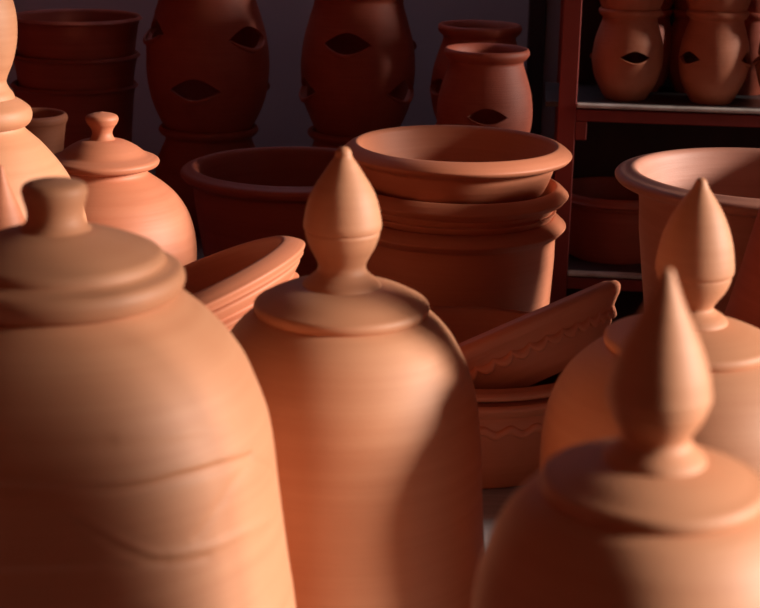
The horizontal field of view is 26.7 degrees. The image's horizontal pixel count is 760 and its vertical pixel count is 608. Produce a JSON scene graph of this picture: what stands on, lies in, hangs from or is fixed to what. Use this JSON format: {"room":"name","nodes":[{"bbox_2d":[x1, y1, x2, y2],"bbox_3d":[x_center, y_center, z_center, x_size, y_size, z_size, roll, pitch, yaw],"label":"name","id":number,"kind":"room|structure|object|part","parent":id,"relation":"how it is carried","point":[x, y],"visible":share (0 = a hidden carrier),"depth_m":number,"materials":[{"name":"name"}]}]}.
{"room":"pottery workshop","nodes":[
{"label":"pottery workshop","id":0,"kind":"room"},
{"bbox_2d":[7,0,560,178],"bbox_3d":[0.020,-0.955,4.200,4.800,2.750,0.100,1,16,0],"label":"wall","id":1,"kind":"structure","parent":0,"point":[283,119],"depth_m":4.23,"materials":[{"name":"grey paint"}]},
{"bbox_2d":[526,0,546,134],"bbox_3d":[0.415,-0.928,4.138,0.044,2.750,0.030,1,16,0],"label":"trim","id":2,"kind":"structure","parent":1,"relation":"attached to","point":[534,63],"depth_m":4.20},
{"bbox_3d":[-0.026,1.243,1.741,4.800,0.100,6.050,1,16,0],"label":"floor","id":3,"kind":"structure","parent":0,"visible":0},
{"bbox_2d":[196,238,203,259],"bbox_3d":[-0.605,0.226,3.678,1.800,0.750,1.070,1,16,0],"label":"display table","id":4,"kind":"object","parent":3,"relation":"on","point":[200,254],"visible":0.02,"depth_m":3.54,"materials":[{"name":"grey paint"}]},
{"bbox_2d":[155,123,257,237],"bbox_3d":[-0.387,-0.288,3.673,0.259,0.247,0.266,-12,21,-39],"label":"pot","id":5,"kind":"object","parent":4,"relation":"on","point":[179,148],"visible":0.37,"depth_m":3.57,"materials":[{"name":"brown ceramic"}]},
{"bbox_2d":[143,0,269,132],"bbox_3d":[-0.388,-0.552,3.601,0.279,0.370,0.289,1,16,0],"label":"pot","id":6,"kind":"object","parent":5,"relation":"on","point":[207,61],"visible":0.88,"depth_m":3.50,"materials":[{"name":"brown ceramic"}]},
{"bbox_2d":[180,146,360,276],"bbox_3d":[-0.172,-0.155,3.223,0.456,0.253,0.453,-12,21,-37],"label":"flower pot","id":7,"kind":"object","parent":4,"relation":"on","point":[245,195],"visible":0.41,"depth_m":3.08,"materials":[{"name":"brown ceramic"}]},
{"bbox_2d":[307,125,354,148],"bbox_3d":[-0.050,-0.285,3.699,0.266,0.242,0.259,4,16,9],"label":"pot","id":8,"kind":"object","parent":4,"relation":"on","point":[320,140],"visible":0.09,"depth_m":3.59,"materials":[{"name":"brown ceramic"}]},
{"bbox_2d":[299,0,416,136],"bbox_3d":[-0.049,-0.544,3.624,0.272,0.367,0.262,-7,18,-26],"label":"pot","id":9,"kind":"object","parent":8,"relation":"on","point":[358,56],"visible":0.84,"depth_m":3.53,"materials":[{"name":"brown ceramic"}]},
{"bbox_3d":[0.215,-0.277,3.644,0.214,0.268,0.220,-5,17,-19],"label":"pot","id":10,"kind":"object","parent":4,"relation":"on","visible":0},
{"bbox_2d":[430,20,521,119],"bbox_3d":[0.224,-0.492,3.586,0.220,0.268,0.214,8,18,23],"label":"pot","id":11,"kind":"object","parent":10,"relation":"on","point":[453,31],"visible":0.38,"depth_m":3.52,"materials":[{"name":"brown ceramic"}]},
{"bbox_3d":[-0.700,-0.271,3.749,0.292,0.160,0.291,1,16,0],"label":"planter","id":12,"kind":"object","parent":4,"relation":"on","visible":0},
{"bbox_2d":[10,79,138,148],"bbox_3d":[-0.705,-0.419,3.706,0.292,0.190,0.290,15,21,40],"label":"planter","id":13,"kind":"object","parent":12,"relation":"on","point":[118,101],"visible":0.43,"depth_m":3.58,"materials":[{"name":"brown ceramic"}]},
{"bbox_2d":[13,49,139,90],"bbox_3d":[-0.698,-0.505,3.681,0.295,0.150,0.297,10,18,27],"label":"planter","id":14,"kind":"object","parent":13,"relation":"on","point":[38,74],"visible":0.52,"depth_m":3.56,"materials":[{"name":"brown ceramic"}]},
{"bbox_2d":[16,8,141,59],"bbox_3d":[-0.693,-0.580,3.659,0.299,0.160,0.301,16,22,42],"label":"planter","id":15,"kind":"object","parent":14,"relation":"on","point":[68,33],"visible":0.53,"depth_m":3.55,"materials":[{"name":"brown ceramic"}]},
{"bbox_3d":[0.210,-0.182,3.292,0.203,0.282,0.197,10,19,29],"label":"pot","id":16,"kind":"object","parent":4,"relation":"on","visible":0},
{"bbox_2d":[435,43,532,132],"bbox_3d":[0.214,-0.392,3.230,0.197,0.247,0.203,-1,16,-6],"label":"pot","id":17,"kind":"object","parent":16,"relation":"on","point":[483,84],"visible":0.7,"depth_m":3.15,"materials":[{"name":"brown ceramic"}]},
{"bbox_3d":[-0.712,-0.145,3.310,0.179,0.163,0.180,1,16,0],"label":"flowerpot","id":18,"kind":"object","parent":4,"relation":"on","visible":0},
{"bbox_2d":[25,108,67,153],"bbox_3d":[-0.708,-0.305,3.264,0.146,0.170,0.146,13,20,36],"label":"flowerpot","id":19,"kind":"object","parent":18,"relation":"on","point":[48,125],"visible":0.28,"depth_m":3.21,"materials":[{"name":"ceramic"}]},
{"bbox_2d":[482,486,520,547],"bbox_3d":[-0.040,0.723,2.007,2.550,0.750,2.350,1,16,0],"label":"work table","id":20,"kind":"object","parent":3,"relation":"on","point":[494,500],"visible":0.02,"depth_m":2.21,"materials":[{"name":"grey paint"}]},
{"bbox_2d":[0,165,24,228],"bbox_3d":[-0.416,0.106,1.804,0.190,0.534,0.191,5,17,12],"label":"lidded jar","id":21,"kind":"object","parent":20,"relation":"on","point":[11,214],"visible":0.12,"depth_m":1.73,"materials":[{"name":"ceramic"}]},
{"bbox_2d":[0,0,86,221],"bbox_3d":[-0.562,-0.143,2.287,0.290,0.735,0.291,1,16,0],"label":"lidded jar","id":22,"kind":"object","parent":20,"relation":"on","point":[24,157],"visible":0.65,"depth_m":2.21,"materials":[{"name":"ceramic"}]},
{"bbox_3d":[-0.560,-0.272,2.249,0.139,0.041,0.139,1,16,0],"label":"lid","id":23,"kind":"part","parent":22,"relation":"part of","materials":[{"name":"ceramic"}]},
{"bbox_2d":[54,111,196,265],"bbox_3d":[-0.462,-0.104,2.689,0.305,0.442,0.304,-4,17,-18],"label":"lidded jar","id":24,"kind":"object","parent":20,"relation":"on","point":[122,193],"visible":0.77,"depth_m":2.60,"materials":[{"name":"ceramic"}]},
{"bbox_3d":[-0.458,-0.288,2.635,0.056,0.058,0.056,1,16,0],"label":"knob","id":25,"kind":"part","parent":24,"relation":"part of","materials":[{"name":"ceramic"}]},
{"bbox_3d":[-0.458,-0.251,2.647,0.186,0.047,0.185,1,16,0],"label":"lid","id":26,"kind":"part","parent":24,"relation":"part of","materials":[{"name":"ceramic"}]},
{"bbox_2d":[0,177,295,607],"bbox_3d":[-0.280,0.183,1.427,0.414,0.601,0.412,-1,16,-7],"label":"lidded jar","id":27,"kind":"object","parent":20,"relation":"on","point":[138,467],"visible":1,"depth_m":1.27,"materials":[{"name":"ceramic"}]},
{"bbox_3d":[-0.274,-0.080,1.350,0.071,0.054,0.071,1,16,0],"label":"knob","id":28,"kind":"part","parent":27,"relation":"part of","materials":[{"name":"ceramic"}]},
{"bbox_3d":[-0.275,-0.036,1.363,0.217,0.058,0.217,1,16,0],"label":"lid","id":29,"kind":"part","parent":27,"relation":"part of","materials":[{"name":"ceramic"}]},
{"bbox_2d":[230,146,483,607],"bbox_3d":[-0.043,0.111,1.742,0.328,0.573,0.326,0,16,-3],"label":"lidded jar","id":30,"kind":"object","parent":20,"relation":"on","point":[370,397],"visible":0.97,"depth_m":1.63,"materials":[{"name":"ceramic"}]},
{"bbox_3d":[-0.041,-0.006,1.708,0.188,0.034,0.188,1,16,0],"label":"lid","id":31,"kind":"part","parent":30,"relation":"part of","materials":[{"name":"ceramic"}]},
{"bbox_2d":[366,213,565,311],"bbox_3d":[0.127,-0.040,2.847,0.394,0.253,0.397,11,19,29],"label":"flower pot","id":32,"kind":"object","parent":20,"relation":"on","point":[513,271],"visible":0.3,"depth_m":2.67,"materials":[{"name":"ceramic"}]},
{"bbox_2d":[375,178,568,235],"bbox_3d":[0.133,-0.172,2.809,0.392,0.086,0.395,9,18,25],"label":"clay bowl","id":33,"kind":"object","parent":32,"relation":"on","point":[396,213],"visible":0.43,"depth_m":2.65,"materials":[{"name":"ceramic"}]},
{"bbox_2d":[344,125,571,203],"bbox_3d":[0.133,-0.240,2.789,0.398,0.084,0.401,0,16,-3],"label":"clay bowl","id":34,"kind":"object","parent":33,"relation":"on","point":[447,164],"visible":0.88,"depth_m":2.69,"materials":[{"name":"ceramic"}]},
{"bbox_2d":[477,397,548,488],"bbox_3d":[0.132,0.147,2.405,0.434,0.140,0.437,-4,17,-18],"label":"clay bowl","id":35,"kind":"object","parent":20,"relation":"on","point":[510,432],"visible":0.17,"depth_m":2.22,"materials":[{"name":"ceramic"}]},
{"bbox_2d":[430,306,562,402],"bbox_3d":[0.132,0.127,2.399,0.437,0.137,0.434,12,19,33],"label":"clay bowl","id":36,"kind":"object","parent":35,"relation":"on","point":[464,323],"visible":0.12,"depth_m":2.56,"materials":[{"name":"ceramic"}]},
{"bbox_2d":[458,280,620,388],"bbox_3d":[0.170,0.067,2.383,0.347,0.248,0.403,12,19,33],"label":"clay bowl","id":37,"kind":"object","parent":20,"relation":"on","point":[533,347],"visible":0.53,"depth_m":2.21,"materials":[{"name":"ceramic"}]},
{"bbox_2d":[472,268,759,607],"bbox_3d":[0.158,0.290,1.004,0.212,0.649,0.211,-5,17,-20],"label":"lidded jar","id":38,"kind":"object","parent":20,"relation":"on","point":[646,516],"visible":1,"depth_m":0.91,"materials":[{"name":"ceramic"}]},
{"bbox_3d":[0.162,0.102,0.949,0.134,0.027,0.133,1,16,0],"label":"lid","id":39,"kind":"part","parent":38,"relation":"part of","materials":[{"name":"ceramic"}]},
{"bbox_2d":[539,178,759,475],"bbox_3d":[0.319,0.141,1.690,0.295,0.559,0.296,14,21,38],"label":"lidded jar","id":40,"kind":"object","parent":20,"relation":"on","point":[696,242],"visible":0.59,"depth_m":1.60,"materials":[{"name":"ceramic"}]},
{"bbox_3d":[0.321,0.031,1.658,0.176,0.035,0.177,1,16,0],"label":"lid","id":41,"kind":"part","parent":40,"relation":"part of","materials":[{"name":"ceramic"}]},
{"bbox_2d":[615,147,759,314],"bbox_3d":[0.592,-0.012,2.525,0.462,0.399,0.464,-10,20,-33],"label":"planter","id":42,"kind":"object","parent":20,"relation":"on","point":[661,180],"visible":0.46,"depth_m":2.50,"materials":[{"name":"ceramic"}]},
{"bbox_2d":[724,207,759,328],"bbox_3d":[0.617,0.058,2.178,0.356,0.459,0.358,1,16,0],"label":"planter","id":43,"kind":"object","parent":20,"relation":"on","point":[743,305],"visible":0.23,"depth_m":2.12,"materials":[{"name":"brown ceramic"}]},
{"bbox_3d":[-0.226,0.195,2.158,0.310,0.172,0.309,1,16,0],"label":"clay bowl","id":44,"kind":"object","parent":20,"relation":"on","visible":0},
{"bbox_2d":[182,236,304,330],"bbox_3d":[-0.258,0.013,2.111,0.315,0.206,0.343,3,16,8],"label":"clay bowl","id":45,"kind":"object","parent":44,"relation":"on","point":[228,282],"visible":0.3,"depth_m":2.02,"materials":[{"name":"ceramic"}]},
{"bbox_2d":[545,0,759,323],"bbox_3d":[0.960,-0.325,3.446,1.214,2.000,0.340,3,16,5],"label":"shelf unit","id":46,"kind":"object","parent":3,"relation":"on","point":[600,133],"visible":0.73,"depth_m":3.41,"materials":[{"name":"red paint"}]},
{"bbox_3d":[0.415,-0.392,3.638,0.037,2.000,0.036,3,16,5],"label":"post","id":47,"kind":"part","parent":46,"relation":"part of","materials":[{"name":"red paint"}]},
{"bbox_3d":[0.387,-0.309,3.351,0.037,2.000,0.036,3,16,5],"label":"post","id":48,"kind":"part","parent":46,"relation":"part of","materials":[{"name":"red paint"}]},
{"bbox_2d":[569,177,640,264],"bbox_3d":[0.518,-0.183,3.542,0.275,0.149,0.273,14,21,37],"label":"clay bowl","id":49,"kind":"object","parent":46,"relation":"on","point":[604,219],"visible":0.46,"depth_m":3.45,"materials":[{"name":"brown ceramic"}]},
{"bbox_3d":[0.953,-0.022,3.372,1.113,0.025,0.022,3,16,5],"label":"rail","id":50,"kind":"part","parent":46,"relation":"part of","materials":[{"name":"red paint"}]},
{"bbox_2d":[590,6,662,100],"bbox_3d":[0.523,-0.526,3.361,0.151,0.189,0.156,-2,16,-10],"label":"pot","id":51,"kind":"object","parent":46,"relation":"on","point":[626,56],"visible":0.97,"depth_m":3.31,"materials":[{"name":"ceramic"}]},
{"bbox_2d":[600,0,663,10],"bbox_3d":[0.527,-0.676,3.320,0.151,0.184,0.147,14,21,38],"label":"pot","id":52,"kind":"object","parent":51,"relation":"on","point":[627,5],"visible":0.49,"depth_m":3.28,"materials":[{"name":"ceramic"}]},
{"bbox_2d":[651,8,672,91],"bbox_3d":[0.583,-0.556,3.488,0.122,0.178,0.118,-3,17,-15],"label":"pot","id":53,"kind":"object","parent":46,"relation":"on","point":[664,23],"visible":0.27,"depth_m":3.44,"materials":[{"name":"brown ceramic"}]},
{"bbox_3d":[0.960,-0.368,3.271,1.113,0.025,0.022,3,16,5],"label":"rail","id":54,"kind":"part","parent":46,"relation":"part of","materials":[{"name":"red paint"}]},
{"bbox_2d":[668,8,689,92],"bbox_3d":[0.683,-0.550,3.477,0.118,0.178,0.122,-10,20,-34],"label":"pot","id":55,"kind":"object","parent":46,"relation":"on","point":[681,20],"visible":0.34,"depth_m":3.44,"materials":[{"name":"brown ceramic"}]},
{"bbox_2d":[678,8,751,104],"bbox_3d":[0.701,-0.518,3.339,0.152,0.192,0.147,8,17,21],"label":"pot","id":56,"kind":"object","parent":46,"relation":"on","point":[714,61],"visible":0.96,"depth_m":3.29,"materials":[{"name":"ceramic"}]},
{"bbox_2d":[686,0,750,12],"bbox_3d":[0.703,-0.669,3.297,0.147,0.186,0.143,-4,17,-17],"label":"pot","id":57,"kind":"object","parent":56,"relation":"on","point":[725,6],"visible":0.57,"depth_m":3.26,"materials":[{"name":"ceramic"}]},
{"bbox_2d":[737,13,759,95],"bbox_3d":[0.801,-0.546,3.468,0.122,0.178,0.118,5,17,13],"label":"pot","id":58,"kind":"object","parent":46,"relation":"on","point":[750,87],"visible":0.34,"depth_m":3.41,"materials":[{"name":"brown ceramic"}]},
{"bbox_2d":[747,0,759,12],"bbox_3d":[0.804,-0.692,3.427,0.119,0.175,0.116,-3,17,-15],"label":"pot","id":59,"kind":"object","parent":58,"relation":"on","point":[754,7],"visible":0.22,"depth_m":3.39,"materials":[{"name":"brown ceramic"}]},
{"bbox_2d":[752,43,759,85],"bbox_3d":[0.862,-0.509,3.324,0.153,0.191,0.157,-7,18,-25],"label":"pot","id":60,"kind":"object","parent":46,"relation":"on","point":[756,62],"visible":1,"depth_m":3.33,"materials":[{"name":"ceramic"}]}
]}

